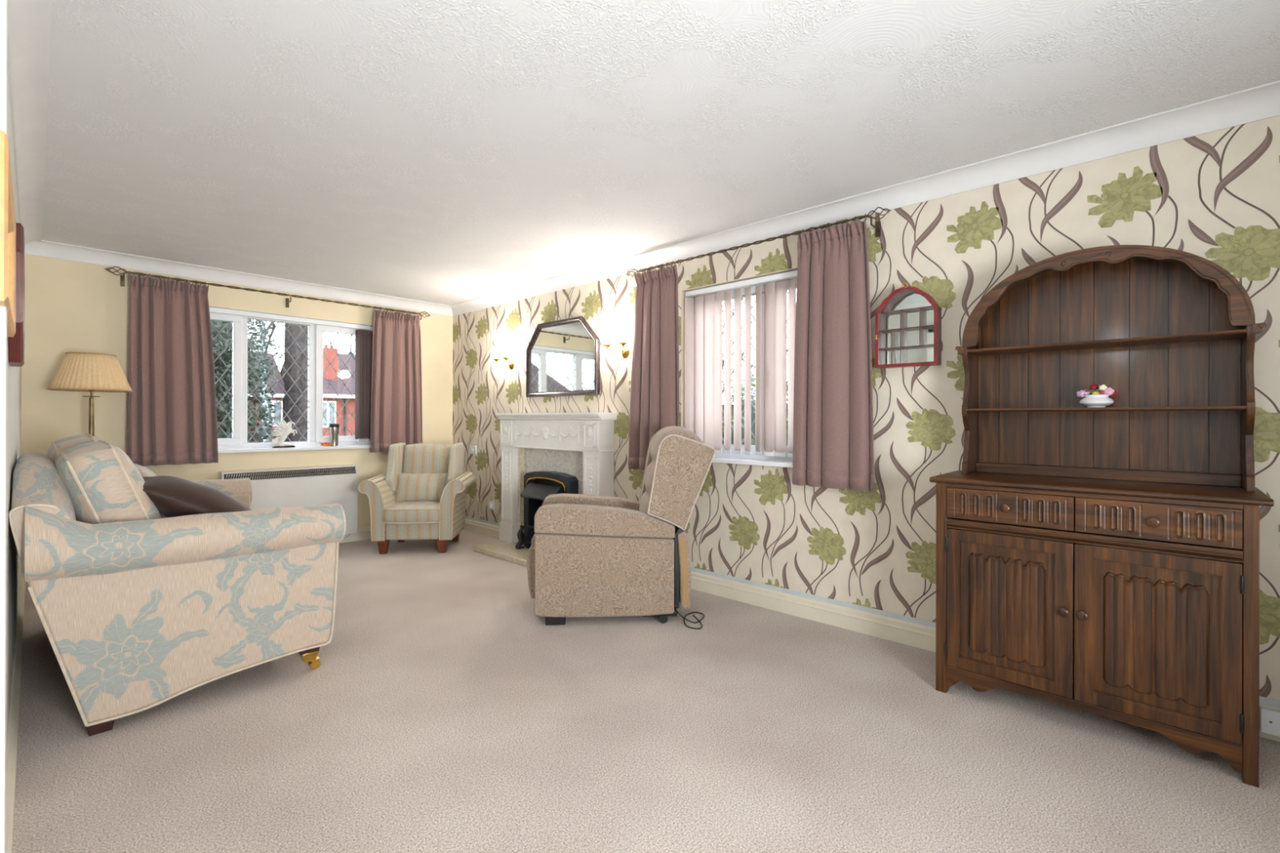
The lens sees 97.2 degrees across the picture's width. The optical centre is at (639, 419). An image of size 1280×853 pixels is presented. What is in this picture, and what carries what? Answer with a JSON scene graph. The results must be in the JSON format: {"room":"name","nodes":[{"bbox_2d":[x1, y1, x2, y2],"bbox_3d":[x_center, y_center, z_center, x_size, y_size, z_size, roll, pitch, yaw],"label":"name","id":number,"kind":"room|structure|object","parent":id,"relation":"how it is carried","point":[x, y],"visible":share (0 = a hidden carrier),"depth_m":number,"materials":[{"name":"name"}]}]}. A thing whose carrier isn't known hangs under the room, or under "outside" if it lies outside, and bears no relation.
{"room":"living room","nodes":[
{"label":"living room","id":0,"kind":"room"},
{"bbox_2d":[6,81,21,737],"bbox_3d":[-1.388,-0.023,1.111,8.145,2.340,0.150,0,0,43],"label":"wall","id":1,"kind":"structure","parent":0,"point":[14,373],"depth_m":2.18,"materials":[{"name":"paint"}]},
{"bbox_2d":[0,0,8,852],"bbox_3d":[-0.965,0.101,0.820,0.998,2.094,0.040,0,0,43],"label":"door","id":2,"kind":"structure","parent":1,"relation":"in","point":[3,3],"depth_m":1.12,"materials":[{"name":"white paint"}]},
{"bbox_2d":[0,129,16,337],"bbox_3d":[-1.457,-0.383,1.296,0.700,0.320,0.023,0,0,43],"label":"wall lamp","id":3,"kind":"object","parent":1,"relation":"attached to","point":[7,216],"visible":0.91,"depth_m":1.07,"materials":[{"name":"yellow"}]},
{"bbox_2d":[5,573,25,852],"bbox_3d":[-1.240,1.090,1.089,7.895,0.115,0.022,0,0,43],"label":"baseboard","id":4,"kind":"structure","parent":1,"relation":"attached to","point":[12,730],"depth_m":1.95,"materials":[{"name":"beige paint"}]},
{"bbox_2d":[8,222,24,366],"bbox_3d":[-2.160,-0.422,1.957,0.470,0.465,0.033,0,0,43],"label":"wall mirror","id":5,"kind":"object","parent":1,"relation":"attached to","point":[15,344],"visible":0.64,"depth_m":1.83,"materials":[{"name":"brown wood"}]},
{"bbox_2d":[8,0,51,246],"bbox_3d":[-1.212,-1.147,1.114,7.895,0.090,0.091,0,0,43],"label":"trim","id":6,"kind":"structure","parent":1,"relation":"attached to","point":[28,20],"depth_m":2.06,"materials":[{"name":"white paint"}]},
{"bbox_2d":[21,253,453,573],"bbox_3d":[-3.128,-0.026,5.034,0.250,2.340,3.518,0,0,43],"label":"wall","id":7,"kind":"structure","parent":0,"point":[70,305],"depth_m":4.11,"materials":[{"name":"beige paint"}]},
{"bbox_2d":[25,526,371,590],"bbox_3d":[-3.065,1.086,4.904,0.022,0.115,3.118,0,0,43],"label":"baseboard","id":8,"kind":"structure","parent":7,"relation":"attached to","point":[363,533],"depth_m":5.34,"materials":[{"name":"beige paint"}]},
{"bbox_2d":[24,240,452,315],"bbox_3d":[-3.035,-1.151,4.881,0.091,0.090,3.118,0,0,43],"label":"trim","id":9,"kind":"structure","parent":7,"relation":"attached to","point":[41,248],"depth_m":4.52,"materials":[{"name":"white paint"}]},
{"bbox_2d":[104,266,431,319],"bbox_3d":[-2.987,-1.032,4.903,0.131,0.121,2.424,0,0,43],"label":"pole","id":10,"kind":"object","parent":7,"relation":"attached to","point":[122,277],"visible":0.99,"depth_m":4.60,"materials":[{"name":"brown metal"}]},
{"bbox_2d":[126,273,217,466],"bbox_3d":[-3.520,-0.353,4.268,0.083,1.392,0.535,0,0,43],"label":"curtain","id":11,"kind":"object","parent":10,"relation":"hanging from","point":[171,417],"visible":0.98,"depth_m":4.25,"materials":[{"name":"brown fabric"}]},
{"bbox_2d":[370,309,422,452],"bbox_3d":[-2.361,-0.363,5.513,0.079,1.356,0.515,0,0,43],"label":"curtain","id":12,"kind":"object","parent":10,"relation":"hanging from","point":[396,411],"visible":0.97,"depth_m":5.50,"materials":[{"name":"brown fabric"}]},
{"bbox_2d":[219,463,357,539],"bbox_3d":[-3.008,0.759,4.902,0.103,0.678,1.035,0,0,43],"label":"heater","id":13,"kind":"object","parent":7,"relation":"attached to","point":[308,486],"visible":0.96,"depth_m":4.93,"materials":[{"name":"white metal"}]},
{"bbox_2d":[223,466,356,479],"bbox_3d":[-2.979,0.469,4.872,0.019,0.064,1.010,0,0,43],"label":"grille","id":14,"kind":"object","parent":13,"relation":"attached to","point":[317,473],"depth_m":4.89,"materials":[{"name":"metal"}]},
{"bbox_2d":[208,306,373,453],"bbox_3d":[-3.077,-0.314,4.985,0.190,1.185,1.940,0,0,43],"label":"window","id":15,"kind":"structure","parent":7,"relation":"in","point":[238,443],"depth_m":4.95,"materials":[{"name":"white plastic"}]},
{"bbox_2d":[271,419,297,448],"bbox_3d":[-3.105,0.125,4.920,0.097,0.248,0.199,0,0,43],"label":"horse figurine","id":16,"kind":"object","parent":15,"relation":"on","point":[283,429],"visible":1,"depth_m":4.89,"materials":[{"name":"white ceramic"}]},
{"bbox_2d":[208,306,373,441],"bbox_3d":[-3.093,-0.344,4.946,0.089,1.115,1.780,0,0,43],"label":"vertical blind","id":17,"kind":"object","parent":15,"relation":"attached to","point":[363,339],"visible":0.9,"depth_m":5.37,"materials":[{"name":"white plastic"}]},
{"bbox_2d":[320,442,330,446],"bbox_3d":[-2.868,0.226,5.158,0.029,0.040,0.115,0,0,32],"label":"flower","id":18,"kind":"object","parent":15,"relation":"on","point":[323,443],"visible":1,"depth_m":5.15,"materials":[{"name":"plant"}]},
{"bbox_2d":[328,423,339,446],"bbox_3d":[-2.826,0.143,5.219,0.087,0.209,0.087,0,0,43],"label":"tumbler","id":19,"kind":"object","parent":15,"relation":"on","point":[334,428],"visible":1,"depth_m":5.19,"materials":[{"name":"metal"}]},
{"bbox_2d":[11,529,1279,852],"bbox_3d":[-0.185,1.200,2.221,8.095,0.100,3.318,0,0,43],"label":"floor","id":20,"kind":"structure","parent":0,"point":[439,713],"depth_m":1.96,"materials":[{"name":"beige carpet"}]},
{"bbox_2d":[47,351,133,436],"bbox_3d":[-3.664,0.353,3.770,0.410,1.579,0.410,0,0,43],"label":"floor lamp","id":21,"kind":"object","parent":20,"relation":"on","point":[77,371],"visible":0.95,"depth_m":3.67,"materials":[{"name":"beige fabric"}]},
{"bbox_2d":[82,390,98,397],"bbox_3d":[-3.663,-0.203,3.770,0.088,0.110,0.088,0,0,43],"label":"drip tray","id":22,"kind":"object","parent":21,"relation":"on","point":[91,391],"depth_m":3.76,"materials":[{"name":"gold metal"}]},
{"bbox_2d":[8,433,346,736],"bbox_3d":[-2.347,0.610,2.837,1.817,1.071,1.069,0,0,43],"label":"sofa","id":23,"kind":"object","parent":20,"relation":"on","point":[139,610],"visible":0.99,"depth_m":2.17,"materials":[{"name":"fabric"}]},
{"bbox_2d":[47,434,101,463],"bbox_3d":[-2.766,0.364,2.870,0.684,0.572,0.342,0,0,43],"label":"cushion","id":24,"kind":"object","parent":23,"relation":"on","point":[61,445],"depth_m":2.64,"materials":[{"name":"fabric"}]},
{"bbox_2d":[54,441,161,524],"bbox_3d":[-2.263,0.380,2.428,0.683,0.567,0.350,0,0,43],"label":"cushion","id":25,"kind":"object","parent":23,"relation":"on","point":[99,482],"depth_m":2.17,"materials":[{"name":"fabric"}]},
{"bbox_2d":[133,463,166,518],"bbox_3d":[-2.580,0.410,2.997,0.414,0.364,0.212,0,0,43],"label":"cushion","id":26,"kind":"object","parent":23,"relation":"on","point":[144,472],"visible":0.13,"depth_m":2.88,"materials":[{"name":"fabric"}]},
{"bbox_2d":[142,475,251,517],"bbox_3d":[-1.999,0.404,2.579,0.472,0.308,0.466,0,0,-41],"label":"cushion","id":27,"kind":"object","parent":23,"relation":"on","point":[172,496],"visible":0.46,"depth_m":2.40,"materials":[{"name":"brown fabric"}]},
{"bbox_2d":[358,442,476,554],"bbox_3d":[-1.966,0.684,5.106,0.883,0.924,0.695,0,0,-5],"label":"armchair","id":28,"kind":"object","parent":20,"relation":"on","point":[442,521],"visible":0.88,"depth_m":4.84,"materials":[{"name":"fabric"}]},
{"bbox_2d":[382,501,440,522],"bbox_3d":[-1.961,0.817,5.038,0.508,0.156,0.560,0,0,-5],"label":"seat cushion","id":29,"kind":"object","parent":28,"relation":"on","point":[423,511],"depth_m":4.78,"materials":[{"name":"beige fabric"}]},
{"bbox_2d":[395,472,448,502],"bbox_3d":[-1.968,0.621,5.124,0.504,0.262,0.143,0,0,-5],"label":"cushion","id":30,"kind":"object","parent":28,"relation":"on","point":[411,487],"visible":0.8,"depth_m":5.08,"materials":[{"name":"beige fabric"}]},
{"bbox_2d":[473,540,528,566],"bbox_3d":[-0.833,1.124,4.647,1.290,0.048,0.448,0,0,43],"label":"hearth slab","id":31,"kind":"object","parent":20,"relation":"on","point":[501,549],"visible":0.3,"depth_m":4.73,"materials":[{"name":"beige stone"}]},
{"bbox_2d":[515,471,578,549],"bbox_3d":[-0.794,0.773,4.688,0.610,0.670,0.218,0,0,43],"label":"fire","id":32,"kind":"object","parent":31,"relation":"on","point":[538,485],"visible":0.42,"depth_m":4.75,"materials":[{"name":"black metal"}]},
{"bbox_2d":[495,412,617,542],"bbox_3d":[-0.747,0.524,4.737,1.370,1.152,0.200,0,0,43],"label":"fireplace surround","id":33,"kind":"object","parent":31,"relation":"on","point":[580,445],"visible":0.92,"depth_m":4.68,"materials":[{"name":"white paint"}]},
{"bbox_2d":[495,412,617,419],"bbox_3d":[-0.746,-0.024,4.737,1.370,0.055,0.200,0,0,43],"label":"mantel shelf","id":34,"kind":"object","parent":33,"relation":"attached to","point":[582,415],"depth_m":4.53,"materials":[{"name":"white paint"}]},
{"bbox_2d":[526,426,715,629],"bbox_3d":[-0.123,0.596,3.395,1.072,1.108,0.688,0,0,-4],"label":"recliner chair","id":35,"kind":"object","parent":20,"relation":"on","point":[588,555],"visible":1,"depth_m":3.16,"materials":[{"name":"beige fabric"}]},
{"bbox_2d":[531,533,536,546],"bbox_3d":[-0.297,0.754,3.432,0.689,0.190,0.306,0,0,-4],"label":"seat cushion","id":36,"kind":"object","parent":35,"relation":"on","point":[533,539],"depth_m":3.26,"materials":[{"name":"beige fabric"}]},
{"bbox_2d":[928,244,1274,787],"bbox_3d":[1.740,0.240,2.226,0.982,1.827,0.450,0,0,43],"label":"dresser","id":37,"kind":"object","parent":20,"relation":"on","point":[1104,562],"visible":1,"depth_m":2.16,"materials":[{"name":"brown wood"}]},
{"bbox_2d":[1076,383,1117,407],"bbox_3d":[1.847,-0.095,2.281,0.110,0.097,0.116,0,0,1],"label":"flower arrangement","id":38,"kind":"object","parent":37,"relation":"on","point":[1099,397],"visible":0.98,"depth_m":2.25,"materials":[{"name":"white ceramic"}]},
{"bbox_2d":[928,470,1274,506],"bbox_3d":[1.738,0.258,2.227,0.978,0.022,0.447,0,0,43],"label":"countertop","id":39,"kind":"structure","parent":37,"relation":"on","point":[1215,494],"depth_m":2.08,"materials":[{"name":"brown wood"}]},
{"bbox_2d":[966,329,1246,355],"bbox_3d":[1.832,-0.302,2.293,0.850,0.012,0.203,0,0,43],"label":"shelf","id":40,"kind":"object","parent":37,"relation":"attached to","point":[1237,336],"depth_m":2.24,"materials":[{"name":"brown wood"}]},
{"bbox_2d":[966,405,1246,412],"bbox_3d":[1.833,-0.040,2.295,0.850,0.012,0.199,0,0,43],"label":"shelf","id":41,"kind":"object","parent":37,"relation":"attached to","point":[969,408],"depth_m":2.26,"materials":[{"name":"brown wood"}]},
{"bbox_2d":[968,257,1246,349],"bbox_3d":[1.844,-0.497,2.305,0.890,0.352,0.190,0,0,43],"label":"hood","id":42,"kind":"object","parent":37,"relation":"attached to","point":[1132,297],"depth_m":2.34,"materials":[{"name":"brown wood"}]},
{"bbox_2d":[41,0,1279,305],"bbox_3d":[-0.180,-1.240,2.221,8.295,0.100,3.518,0,0,43],"label":"ceiling","id":43,"kind":"structure","parent":0,"point":[442,152],"depth_m":2.16,"materials":[{"name":"white paint"}]},
{"bbox_2d":[452,115,1279,700],"bbox_3d":[0.965,-0.018,3.452,7.895,2.340,0.253,0,0,43],"label":"wall","id":44,"kind":"structure","parent":0,"point":[1214,197],"depth_m":2.89,"materials":[{"name":"beige paper"}]},
{"bbox_2d":[470,445,476,453],"bbox_3d":[-1.703,0.311,5.758,0.110,0.085,0.014,0,0,43],"label":"wall switch","id":45,"kind":"object","parent":44,"relation":"attached to","point":[473,448],"visible":1,"depth_m":5.75,"materials":[{"name":"white plastic"}]},
{"bbox_2d":[487,500,493,510],"bbox_3d":[-1.462,0.842,5.518,0.085,0.085,0.035,0,0,43],"label":"wall socket","id":46,"kind":"object","parent":44,"relation":"attached to","point":[491,504],"visible":1,"depth_m":5.50,"materials":[{"name":"white plastic"}]},
{"bbox_2d":[490,346,514,369],"bbox_3d":[-1.262,-0.568,5.246,0.272,0.200,0.164,0,0,43],"label":"wall light","id":47,"kind":"object","parent":44,"relation":"attached to","point":[506,352],"visible":1,"depth_m":5.23,"materials":[{"name":"white glass"}]},
{"bbox_2d":[525,315,599,397],"bbox_3d":[-0.673,-0.518,4.783,0.942,0.643,0.036,0,0,43],"label":"wall mirror","id":48,"kind":"object","parent":44,"relation":"attached to","point":[562,357],"visible":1,"depth_m":4.76,"materials":[{"name":"clear glass"}]},
{"bbox_2d":[600,328,630,358],"bbox_3d":[-0.164,-0.565,4.224,0.272,0.200,0.164,0,0,43],"label":"wall light","id":49,"kind":"object","parent":44,"relation":"attached to","point":[623,335],"visible":1,"depth_m":4.21,"materials":[{"name":"white glass"}]},
{"bbox_2d":[682,267,797,467],"bbox_3d":[0.778,-0.303,3.519,1.300,1.180,0.210,0,0,43],"label":"window","id":50,"kind":"structure","parent":44,"relation":"in","point":[753,460],"depth_m":3.56,"materials":[{"name":"white plastic"}]},
{"bbox_2d":[684,270,797,457],"bbox_3d":[0.767,-0.328,3.515,1.210,1.110,0.077,0,0,43],"label":"vertical blind","id":51,"kind":"object","parent":50,"relation":"attached to","point":[703,313],"visible":0.59,"depth_m":3.62,"materials":[{"name":"white fabric"}]},
{"bbox_2d":[626,206,891,277],"bbox_3d":[0.609,-1.031,3.527,1.884,0.121,0.131,0,0,43],"label":"pole","id":52,"kind":"object","parent":44,"relation":"attached to","point":[877,224],"visible":0.89,"depth_m":3.23,"materials":[{"name":"brown metal"}]},
{"bbox_2d":[627,264,679,470],"bbox_3d":[0.102,-0.341,3.939,0.462,1.402,0.080,0,0,43],"label":"curtain","id":53,"kind":"object","parent":52,"relation":"hanging from","point":[655,374],"visible":0.88,"depth_m":3.93,"materials":[{"name":"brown fabric"}]},
{"bbox_2d":[791,218,874,492],"bbox_3d":[1.036,-0.336,3.069,0.481,1.417,0.080,0,0,43],"label":"curtain","id":54,"kind":"object","parent":52,"relation":"hanging from","point":[833,445],"visible":1,"depth_m":3.04,"materials":[{"name":"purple fabric"}]},
{"bbox_2d":[448,80,1279,315],"bbox_3d":[0.852,-1.143,3.329,7.895,0.090,0.091,0,0,43],"label":"trim","id":55,"kind":"structure","parent":44,"relation":"attached to","point":[1262,102],"depth_m":2.68,"materials":[{"name":"white paint"}]},
{"bbox_2d":[463,515,1279,742],"bbox_3d":[0.871,1.094,3.354,7.895,0.115,0.022,0,0,43],"label":"baseboard","id":56,"kind":"structure","parent":44,"relation":"attached to","point":[916,635],"depth_m":3.22,"materials":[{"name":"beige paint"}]},
{"bbox_2d":[875,281,942,368],"bbox_3d":[1.354,-0.477,2.857,0.296,0.423,0.090,0,0,43],"label":"mirror","id":57,"kind":"object","parent":44,"relation":"attached to","point":[908,321],"visible":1,"depth_m":2.87,"materials":[{"name":"red wood"}]},
{"bbox_2d":[879,343,933,350],"bbox_3d":[1.361,-0.366,2.864,0.276,0.005,0.049,0,0,43],"label":"shelf","id":58,"kind":"object","parent":57,"relation":"attached to","point":[902,346],"depth_m":2.87,"materials":[{"name":"brown wood"}]},
{"bbox_2d":[879,324,933,332],"bbox_3d":[1.361,-0.460,2.864,0.276,0.005,0.049,0,0,43],"label":"shelf","id":59,"kind":"object","parent":57,"relation":"attached to","point":[907,328],"depth_m":2.87,"materials":[{"name":"brown wood"}]},
{"bbox_2d":[880,306,933,314],"bbox_3d":[1.361,-0.554,2.864,0.276,0.005,0.049,0,0,43],"label":"shelf","id":60,"kind":"object","parent":57,"relation":"attached to","point":[911,309],"depth_m":2.87,"materials":[{"name":"brown wood"}]},
{"bbox_2d":[1259,706,1279,737],"bbox_3d":[2.277,1.083,2.007,0.100,0.085,0.032,0,0,43],"label":"wall socket","id":61,"kind":"object","parent":44,"relation":"attached to","point":[1269,718],"visible":1,"depth_m":2.02,"materials":[{"name":"white plastic"}]},
{"bbox_2d":[1079,394,1114,407],"bbox_3d":[1.847,-0.072,2.284,0.110,0.052,0.110,0,0,43],"label":"bowl","id":62,"kind":"object","parent":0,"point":[1093,400],"depth_m":2.25,"materials":[{"name":"white ceramic"}]},
{"label":"outside","id":63,"kind":"structure","parent":0,"visible":0},
{"bbox_3d":[-10.983,3.327,10.224,150.000,0.200,120.000,0,0,43],"label":"ground","id":64,"kind":"structure","parent":63,"visible":0},
{"bbox_2d":[210,319,282,443],"bbox_3d":[-5.514,0.503,6.976,2.533,5.664,1.758,0,0,32],"label":"evergreen tree","id":65,"kind":"object","parent":64,"relation":"on","point":[219,344],"visible":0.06,"depth_m":6.86,"materials":[{"name":"green plant"}]},
{"bbox_2d":[247,352,284,442],"bbox_3d":[-25.198,-0.762,33.041,6.780,7.920,6.400,0,0,43],"label":"house","id":66,"kind":"structure","parent":64,"relation":"on","point":[278,390],"depth_m":33.05,"materials":[{"name":"red brick"}]},
{"bbox_2d":[252,320,329,442],"bbox_3d":[-7.729,-0.859,11.227,3.110,8.188,3.696,0,0,-44],"label":"birch tree","id":67,"kind":"object","parent":64,"relation":"on","point":[273,325],"visible":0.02,"depth_m":11.26,"materials":[{"name":"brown plant"}]},
{"bbox_2d":[284,323,307,441],"bbox_3d":[-4.950,-1.962,8.576,6.583,10.405,5.617,0,0,28],"label":"tree","id":68,"kind":"object","parent":64,"relation":"on","point":[294,350],"visible":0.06,"depth_m":7.85,"materials":[{"name":"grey plant"}]},
{"bbox_2d":[280,344,355,436],"bbox_3d":[-18.564,-0.598,36.495,7.780,7.620,7.300,0,0,43],"label":"house","id":69,"kind":"structure","parent":64,"relation":"on","point":[330,394],"depth_m":33.07,"materials":[{"name":"red brick"}]},
{"bbox_2d":[347,334,354,354],"bbox_3d":[-24.238,-2.000,47.303,2.489,10.400,2.472,0,0,43],"label":"conifer","id":70,"kind":"object","parent":64,"relation":"on","point":[350,335],"visible":0.02,"depth_m":47.28,"materials":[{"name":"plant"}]},
{"bbox_2d":[722,300,755,397],"bbox_3d":[1.697,0.127,13.187,3.686,6.253,3.932,0,0,43],"label":"bare tree","id":71,"kind":"object","parent":64,"relation":"on","point":[732,351],"visible":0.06,"depth_m":12.21,"materials":[{"name":"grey plant"}]},
{"bbox_2d":[722,371,787,445],"bbox_3d":[1.501,1.207,7.412,11.055,4.092,2.272,0,0,43],"label":"hedge","id":72,"kind":"object","parent":64,"relation":"on","point":[753,384],"visible":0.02,"depth_m":7.26,"materials":[{"name":"green plant"}]},
{"bbox_2d":[722,290,788,373],"bbox_3d":[3.381,0.089,9.368,3.876,6.335,4.072,0,0,-10],"label":"bare tree","id":73,"kind":"object","parent":64,"relation":"on","point":[753,366],"visible":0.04,"depth_m":10.19,"materials":[{"name":"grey plant"}]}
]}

